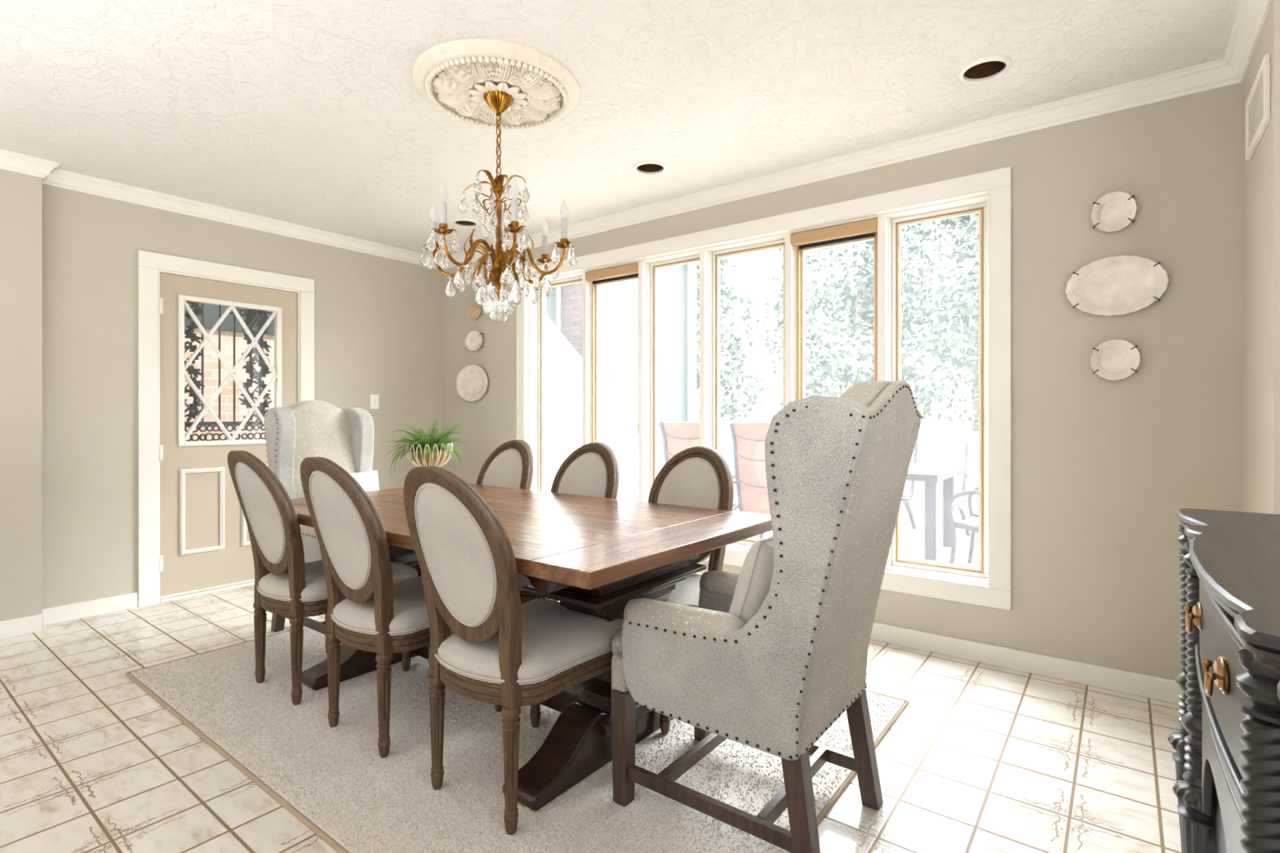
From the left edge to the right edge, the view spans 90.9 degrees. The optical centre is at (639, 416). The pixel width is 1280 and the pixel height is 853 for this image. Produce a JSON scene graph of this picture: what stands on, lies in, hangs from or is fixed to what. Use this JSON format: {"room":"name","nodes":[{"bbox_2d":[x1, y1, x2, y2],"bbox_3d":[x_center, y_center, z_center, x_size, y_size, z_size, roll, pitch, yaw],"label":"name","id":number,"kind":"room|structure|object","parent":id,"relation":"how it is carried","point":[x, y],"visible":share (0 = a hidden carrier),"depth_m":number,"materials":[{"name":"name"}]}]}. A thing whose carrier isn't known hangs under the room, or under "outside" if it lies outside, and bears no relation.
{"room":"dining room","nodes":[
{"label":"dining room","id":0,"kind":"room"},
{"bbox_2d":[0,168,441,621],"bbox_3d":[-4.190,-0.105,2.331,0.312,2.505,8.000,0,0,37],"label":"wall","id":1,"kind":"structure","parent":0,"point":[68,259],"depth_m":3.66,"materials":[{"name":"paint"}]},
{"bbox_2d":[0,613,42,639],"bbox_3d":[-4.842,1.102,1.211,0.014,0.090,5.430,0,0,37],"label":"baseboard","id":2,"kind":"structure","parent":1,"relation":"attached to","point":[33,624],"depth_m":3.30,"materials":[{"name":"paint"}]},
{"bbox_2d":[42,611,45,631],"bbox_3d":[-3.232,1.102,3.407,0.126,0.090,0.014,0,0,37],"label":"baseboard","id":3,"kind":"structure","parent":1,"relation":"attached to","point":[43,613],"depth_m":3.37,"materials":[{"name":"paint"}]},
{"bbox_2d":[42,592,137,625],"bbox_3d":[-3.143,1.102,3.615,0.014,0.090,0.424,0,0,37],"label":"baseboard","id":4,"kind":"structure","parent":1,"relation":"attached to","point":[64,613],"depth_m":3.60,"materials":[{"name":"paint"}]},
{"bbox_2d":[160,581,254,602],"bbox_3d":[-2.778,1.138,4.258,0.212,0.018,0.818,0,0,37],"label":"trim","id":5,"kind":"structure","parent":1,"relation":"attached to","point":[247,584],"depth_m":4.07,"materials":[{"name":"paint"}]},
{"bbox_2d":[0,148,440,268],"bbox_3d":[-4.087,-1.315,2.252,0.172,0.085,8.000,0,0,37],"label":"trim","id":6,"kind":"structure","parent":1,"relation":"attached to","point":[47,170],"depth_m":3.95,"materials":[{"name":"paint"}]},
{"bbox_2d":[137,249,314,607],"bbox_3d":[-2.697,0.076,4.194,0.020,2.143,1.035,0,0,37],"label":"trim","id":7,"kind":"structure","parent":1,"relation":"attached to","point":[149,264],"depth_m":3.83,"materials":[{"name":"paint"}]},
{"bbox_2d":[159,272,297,599],"bbox_3d":[-2.701,0.120,4.195,0.116,2.011,0.820,0,0,37],"label":"door","id":8,"kind":"structure","parent":1,"relation":"in","point":[205,542],"depth_m":4.08,"materials":[{"name":"paint"}]},
{"bbox_2d":[184,301,272,441],"bbox_3d":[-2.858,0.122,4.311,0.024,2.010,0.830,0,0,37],"label":"window","id":9,"kind":"structure","parent":8,"relation":"in","point":[251,313],"depth_m":4.37,"materials":[{"name":"glass"}]},
{"bbox_2d":[370,394,378,408],"bbox_3d":[-2.094,-0.113,4.983,0.018,0.116,0.072,0,0,37],"label":"light switch","id":10,"kind":"object","parent":1,"relation":"attached to","point":[374,397],"visible":1,"depth_m":4.98,"materials":[{"name":"plastic"}]},
{"bbox_2d":[0,584,1182,852],"bbox_3d":[-1.176,1.207,0.150,7.850,0.120,8.200,0,0,37],"label":"floor","id":11,"kind":"structure","parent":0,"point":[980,757],"depth_m":2.09,"materials":[{"name":"tile"}]},
{"bbox_2d":[263,400,373,653],"bbox_3d":[-1.600,0.528,3.402,0.823,1.238,0.537,0,0,37],"label":"chair","id":12,"kind":"object","parent":11,"relation":"on","point":[296,432],"visible":0.33,"depth_m":3.47,"materials":[{"name":"fabric"}]},
{"bbox_2d":[349,470,379,491],"bbox_3d":[-1.573,0.462,3.382,0.166,0.315,0.404,0,0,37],"label":"throw pillow","id":13,"kind":"object","parent":12,"relation":"on","point":[368,481],"visible":0.16,"depth_m":3.46,"materials":[{"name":"fabric"}]},
{"bbox_2d":[124,626,909,852],"bbox_3d":[-0.602,1.138,2.653,2.828,0.020,1.820,0,0,37],"label":"area rug","id":14,"kind":"object","parent":11,"relation":"on","point":[335,781],"visible":0.41,"depth_m":2.03,"materials":[{"name":"beige carpet"}]},
{"bbox_2d":[227,450,417,705],"bbox_3d":[-1.371,0.635,2.720,0.527,0.999,0.698,0,0,37],"label":"dining chair","id":15,"kind":"object","parent":14,"relation":"on","point":[286,585],"visible":0.84,"depth_m":2.50,"materials":[{"name":"brown wood"}]},
{"bbox_2d":[258,560,417,598],"bbox_3d":[-1.343,0.691,2.771,0.498,0.089,0.557,0,0,37],"label":"seat cushion","id":16,"kind":"object","parent":15,"relation":"on","point":[273,584],"depth_m":2.56,"materials":[{"name":"fabric"}]},
{"bbox_2d":[300,457,502,758],"bbox_3d":[-0.872,0.635,2.338,0.527,0.999,0.698,0,0,37],"label":"dining chair","id":17,"kind":"object","parent":14,"relation":"on","point":[369,611],"visible":0.7,"depth_m":2.13,"materials":[{"name":"beige fabric"}]},
{"bbox_2d":[333,576,429,631],"bbox_3d":[-0.844,0.691,2.390,0.498,0.089,0.557,0,0,37],"label":"seat cushion","id":18,"kind":"object","parent":17,"relation":"on","point":[408,612],"depth_m":2.17,"materials":[{"name":"fabric"}]},
{"bbox_2d":[475,440,533,489],"bbox_3d":[-0.890,0.635,3.348,0.527,0.999,0.698,0,0,37],"label":"dining chair","id":19,"kind":"object","parent":14,"relation":"on","point":[511,464],"visible":0.16,"depth_m":3.52,"materials":[{"name":"beige fabric"}]},
{"bbox_2d":[403,466,623,835],"bbox_3d":[-0.384,0.635,1.965,0.527,0.999,0.698,0,0,37],"label":"dining chair","id":20,"kind":"object","parent":14,"relation":"on","point":[487,646],"visible":0.86,"depth_m":1.77,"materials":[{"name":"brown wood"}]},
{"bbox_2d":[437,598,623,679],"bbox_3d":[-0.342,0.691,2.006,0.498,0.089,0.557,0,0,37],"label":"seat cushion","id":21,"kind":"object","parent":20,"relation":"on","point":[558,642],"depth_m":1.85,"materials":[{"name":"fabric"}]},
{"bbox_2d":[290,483,772,811],"bbox_3d":[-0.590,0.760,2.610,2.032,0.750,1.120,0,0,37],"label":"dining table","id":22,"kind":"object","parent":14,"relation":"on","point":[592,555],"visible":0.44,"depth_m":2.08,"materials":[{"name":"brown wood"}]},
{"bbox_2d":[517,442,619,604],"bbox_3d":[-0.410,0.635,2.980,0.527,0.999,0.698,0,0,37],"label":"dining chair","id":23,"kind":"object","parent":14,"relation":"on","point":[592,469],"visible":0.17,"depth_m":3.14,"materials":[{"name":"beige fabric"}]},
{"bbox_2d":[517,573,530,587],"bbox_3d":[-0.452,0.691,2.940,0.498,0.089,0.557,0,0,37],"label":"seat cushion","id":24,"kind":"object","parent":23,"relation":"on","point":[523,580],"depth_m":2.64,"materials":[{"name":"fabric"}]},
{"bbox_2d":[648,445,733,734],"bbox_3d":[0.091,0.635,2.597,0.527,0.999,0.698,0,0,37],"label":"dining chair","id":25,"kind":"object","parent":14,"relation":"on","point":[699,476],"visible":0.32,"depth_m":2.74,"materials":[{"name":"beige fabric"}]},
{"bbox_2d":[665,572,702,604],"bbox_3d":[0.049,0.691,2.557,0.498,0.089,0.557,0,0,37],"label":"seat cushion","id":26,"kind":"object","parent":25,"relation":"on","point":[686,592],"depth_m":2.42,"materials":[{"name":"fabric"}]},
{"bbox_2d":[611,380,922,852],"bbox_3d":[0.346,0.528,1.838,0.823,1.238,0.537,0,0,37],"label":"chair","id":27,"kind":"object","parent":11,"relation":"on","point":[775,682],"visible":0.99,"depth_m":1.58,"materials":[{"name":"fabric"}]},
{"bbox_2d":[611,604,709,654],"bbox_3d":[0.244,0.699,1.916,0.566,0.112,0.412,0,0,37],"label":"armrest","id":28,"kind":"object","parent":27,"relation":"on","point":[616,644],"depth_m":1.91,"materials":[{"name":"fabric"}]},
{"bbox_2d":[728,534,773,623],"bbox_3d":[0.371,0.482,1.793,0.170,0.320,0.324,0,0,37],"label":"throw pillow","id":29,"kind":"object","parent":27,"relation":"on","point":[753,582],"visible":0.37,"depth_m":1.66,"materials":[{"name":"fabric"}]},
{"bbox_2d":[1167,508,1279,852],"bbox_3d":[1.105,0.687,0.835,0.578,0.920,1.450,0,0,37],"label":"sideboard","id":30,"kind":"object","parent":11,"relation":"on","point":[1226,743],"visible":1,"depth_m":0.90,"materials":[{"name":"black paint"}]},
{"bbox_3d":[-1.560,0.797,4.675,0.300,0.700,0.300,0,0,37],"label":"plant stand","id":31,"kind":"object","parent":11,"relation":"on","visible":0},
{"bbox_2d":[384,419,467,477],"bbox_3d":[-1.599,0.242,4.667,0.600,0.451,0.551,0,0,-41],"label":"potted fern","id":32,"kind":"object","parent":31,"relation":"on","point":[430,451],"visible":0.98,"depth_m":4.58,"materials":[{"name":"green plant"}]},
{"bbox_2d":[405,442,453,466],"bbox_3d":[-1.560,0.300,4.675,0.336,0.197,0.336,0,0,37],"label":"wire basket","id":33,"kind":"object","parent":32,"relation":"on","point":[415,451],"depth_m":4.57,"materials":[{"name":"beige metal"}]},
{"bbox_2d":[0,0,1239,257],"bbox_3d":[-1.181,-1.508,0.185,7.900,0.300,8.250,0,0,37],"label":"ceiling","id":34,"kind":"structure","parent":0,"point":[312,113],"depth_m":2.61,"materials":[{"name":"white paint"}]},
{"bbox_2d":[452,217,479,226],"bbox_3d":[-1.222,-1.422,4.419,0.182,0.152,0.182,0,0,37],"label":"recessed light","id":35,"kind":"object","parent":34,"relation":"in","point":[461,222],"visible":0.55,"depth_m":4.46,"materials":[{"name":"paint"}]},
{"bbox_2d":[412,39,579,129],"bbox_3d":[-0.584,-1.328,2.603,0.668,0.060,0.668,0,0,-39],"label":"ceiling medallion","id":36,"kind":"object","parent":34,"relation":"attached to","point":[455,77],"visible":0.94,"depth_m":2.49,"materials":[{"name":"paint"}]},
{"bbox_2d":[419,90,577,322],"bbox_3d":[-0.584,-0.863,2.603,0.598,0.945,0.640,0,0,37],"label":"chandelier","id":37,"kind":"object","parent":36,"relation":"hanging from","point":[498,262],"visible":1,"depth_m":2.58,"materials":[{"name":"gold metal"}]},
{"bbox_2d":[633,160,666,174],"bbox_3d":[0.056,-1.422,3.438,0.182,0.152,0.182,0,0,37],"label":"recessed light","id":38,"kind":"object","parent":34,"relation":"in","point":[646,167],"visible":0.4,"depth_m":3.49,"materials":[{"name":"paint"}]},
{"bbox_2d":[958,55,1011,82],"bbox_3d":[1.347,-1.422,2.465,0.182,0.152,0.182,0,0,37],"label":"recessed light","id":39,"kind":"object","parent":34,"relation":"in","point":[985,68],"visible":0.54,"depth_m":2.51,"materials":[{"name":"paint"}]},
{"bbox_2d":[440,57,1242,680],"bbox_3d":[0.329,-0.105,3.998,5.464,2.505,0.260,0,0,37],"label":"wall","id":40,"kind":"structure","parent":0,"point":[1102,469],"depth_m":2.70,"materials":[{"name":"paint"}]},
{"bbox_2d":[456,364,487,401],"bbox_3d":[-1.378,-0.271,5.193,0.410,0.300,0.028,0,0,37],"label":"wall plate","id":41,"kind":"object","parent":40,"relation":"attached to","point":[472,380],"visible":1,"depth_m":5.20,"materials":[{"name":"beige ceramic"}]},
{"bbox_2d":[465,330,483,351],"bbox_3d":[-1.358,-0.617,5.173,0.225,0.166,0.035,0,0,37],"label":"wall plate","id":42,"kind":"object","parent":40,"relation":"attached to","point":[473,340],"visible":1,"depth_m":5.19,"materials":[{"name":"white ceramic"}]},
{"bbox_2d":[466,304,481,319],"bbox_3d":[-1.354,-0.855,5.175,0.176,0.124,0.028,0,0,37],"label":"wall plate","id":43,"kind":"object","parent":40,"relation":"attached to","point":[474,311],"visible":1,"depth_m":5.19,"materials":[{"name":"beige ceramic"}]},
{"bbox_2d":[515,166,1011,610],"bbox_3d":[0.427,-0.125,3.947,3.316,2.010,0.219,0,0,37],"label":"window","id":44,"kind":"structure","parent":40,"relation":"attached to","point":[883,227],"depth_m":3.45,"materials":[{"name":"paint"}]},
{"bbox_2d":[870,622,1182,704],"bbox_3d":[0.282,1.102,3.936,5.064,0.090,0.014,0,0,37],"label":"baseboard","id":45,"kind":"structure","parent":40,"relation":"attached to","point":[1157,688],"depth_m":2.80,"materials":[{"name":"paint"}]},
{"bbox_2d":[1090,191,1137,231],"bbox_3d":[1.972,-0.849,2.625,0.154,0.165,0.035,0,0,37],"label":"wall plate","id":46,"kind":"object","parent":40,"relation":"attached to","point":[1113,211],"visible":1,"depth_m":2.63,"materials":[{"name":"white ceramic"}]},
{"bbox_2d":[1090,339,1140,380],"bbox_3d":[1.975,-0.234,2.623,0.166,0.170,0.035,0,0,37],"label":"wall plate","id":47,"kind":"object","parent":40,"relation":"attached to","point":[1112,359],"visible":1,"depth_m":2.63,"materials":[{"name":"white ceramic"}]},
{"bbox_2d":[1065,255,1168,315],"bbox_3d":[1.976,-0.541,2.622,0.343,0.246,0.035,0,0,37],"label":"oval platter","id":48,"kind":"object","parent":40,"relation":"attached to","point":[1119,285],"visible":1,"depth_m":2.62,"materials":[{"name":"white ceramic"}]},
{"bbox_2d":[1242,0,1279,514],"bbox_3d":[3.114,-0.105,1.385,2.536,2.505,0.625,0,0,37],"label":"wall","id":49,"kind":"structure","parent":0,"point":[1261,173],"depth_m":2.06,"materials":[{"name":"paint"}]},
{"bbox_2d":[1223,0,1271,82],"bbox_3d":[2.993,-1.315,1.440,2.396,0.085,0.685,0,0,37],"label":"trim","id":50,"kind":"structure","parent":49,"relation":"attached to","point":[1251,15],"depth_m":2.16,"materials":[{"name":"paint"}]},
{"bbox_2d":[1245,53,1271,160],"bbox_3d":[2.059,-1.018,2.103,0.014,0.206,0.384,0,0,37],"label":"air vent","id":51,"kind":"object","parent":49,"relation":"in","point":[1258,104],"visible":1,"depth_m":2.06,"materials":[{"name":"paint"}]},
{"label":"outside","id":52,"kind":"structure","parent":0,"visible":0},
{"bbox_2d":[720,446,978,514],"bbox_3d":[19.157,1.697,17.960,42.000,0.100,44.800,0,0,37],"label":"ground","id":53,"kind":"structure","parent":52,"point":[727,452],"depth_m":18.50,"materials":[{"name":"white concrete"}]},
{"bbox_2d":[546,262,696,457],"bbox_3d":[-0.228,-0.653,7.420,1.220,4.600,2.940,0,0,37],"label":"house wing","id":54,"kind":"object","parent":53,"relation":"on","point":[677,285],"visible":0.14,"depth_m":6.67,"materials":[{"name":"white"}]},
{"bbox_2d":[696,254,764,422],"bbox_3d":[1.011,-2.013,17.635,4.277,7.328,4.173,0,0,37],"label":"leafy tree","id":55,"kind":"object","parent":53,"relation":"on","point":[727,297],"visible":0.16,"depth_m":17.36,"materials":[{"name":"green plant"}]},
{"bbox_2d":[769,306,873,422],"bbox_3d":[4.107,-0.317,13.544,2.422,3.944,2.504,0,0,37],"label":"tree","id":56,"kind":"object","parent":53,"relation":"on","point":[844,363],"visible":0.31,"depth_m":12.86,"materials":[{"name":"green plant"}]},
{"bbox_2d":[751,243,924,388],"bbox_3d":[6.779,-3.198,22.588,5.300,9.697,5.712,0,0,-23],"label":"leafy tree","id":57,"kind":"object","parent":53,"relation":"on","point":[838,260],"visible":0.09,"depth_m":22.95,"materials":[{"name":"green plant"}]},
{"bbox_2d":[766,221,954,420],"bbox_3d":[6.278,-2.034,17.786,4.463,7.368,4.212,0,0,35],"label":"leafy tree","id":58,"kind":"object","parent":53,"relation":"on","point":[855,295],"visible":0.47,"depth_m":17.30,"materials":[{"name":"green plant"}]},
{"bbox_2d":[901,435,978,511],"bbox_3d":[7.440,0.972,10.052,13.000,1.350,0.400,0,0,37],"label":"wall","id":59,"kind":"structure","parent":53,"relation":"on","point":[971,446],"depth_m":11.05,"materials":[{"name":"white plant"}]},
{"bbox_2d":[901,213,978,398],"bbox_3d":[8.525,-2.783,14.490,4.548,8.866,4.151,0,0,37],"label":"leafy tree","id":60,"kind":"object","parent":53,"relation":"on","point":[967,312],"visible":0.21,"depth_m":14.64,"materials":[{"name":"green plant"}]},
{"bbox_2d":[902,213,978,431],"bbox_3d":[11.058,-3.295,20.288,4.742,9.891,5.655,0,0,31],"label":"leafy tree","id":61,"kind":"object","parent":53,"relation":"on","point":[973,416],"visible":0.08,"depth_m":19.90,"materials":[{"name":"green plant"}]},
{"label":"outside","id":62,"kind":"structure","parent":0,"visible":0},
{"bbox_2d":[735,508,978,567],"bbox_3d":[2.722,1.267,5.736,6.152,0.040,5.390,0,0,37],"label":"deck","id":63,"kind":"object","parent":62,"point":[913,540],"visible":0.06,"depth_m":6.26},
{"bbox_2d":[546,314,665,501],"bbox_3d":[-0.079,0.187,6.217,0.120,2.120,2.530,0,0,37],"label":"wall","id":64,"kind":"structure","parent":63,"relation":"on","point":[563,362],"depth_m":5.44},
{"bbox_2d":[659,421,738,511],"bbox_3d":[0.621,0.653,6.139,0.616,1.210,0.737,0,0,35],"label":"patio chair","id":65,"kind":"object","parent":63,"relation":"on","point":[677,437],"visible":0.15,"depth_m":5.96,"materials":[{"name":"fabric"}]},
{"bbox_2d":[729,421,770,538],"bbox_3d":[1.238,0.653,5.793,0.616,1.210,0.737,0,0,35],"label":"patio chair","id":66,"kind":"object","parent":63,"relation":"on","point":[748,438],"visible":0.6,"depth_m":5.66,"materials":[{"name":"fabric"}]},
{"bbox_2d":[906,462,962,560],"bbox_3d":[2.450,0.857,6.000,0.960,0.780,0.900,0,0,37],"label":"patio table","id":67,"kind":"object","parent":63,"relation":"on","point":[931,474],"visible":0.45,"depth_m":5.48,"materials":[{"name":"metal"}]},
{"bbox_2d":[901,420,972,535],"bbox_3d":[3.053,0.653,6.611,0.737,1.210,0.616,0,0,-44],"label":"patio chair","id":68,"kind":"object","parent":63,"relation":"on","point":[948,442],"visible":0.6,"depth_m":6.76,"materials":[{"name":"metal"}]},
{"bbox_2d":[901,431,978,510],"bbox_3d":[4.278,0.677,7.813,6.100,0.980,0.100,0,0,37],"label":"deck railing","id":69,"kind":"object","parent":63,"relation":"on","point":[975,433],"visible":0.02,"depth_m":7.86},
{"bbox_2d":[946,486,978,564],"bbox_3d":[2.879,0.653,4.912,0.737,1.210,0.616,0,0,41],"label":"patio chair","id":70,"kind":"object","parent":63,"relation":"on","point":[971,524],"visible":0.17,"depth_m":4.91,"materials":[{"name":"metal"}]},
{"bbox_3d":[-10.037,1.347,6.301,13.800,0.200,9.200,0,0,37],"label":"porch slab","id":71,"kind":"object","parent":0,"visible":0},
{"bbox_2d":[184,302,274,441],"bbox_3d":[-3.735,-0.553,5.634,0.220,3.600,4.600,0,0,37],"label":"wall","id":72,"kind":"structure","parent":71,"relation":"on","point":[211,311],"depth_m":5.57,"materials":[{"name":"brick"}]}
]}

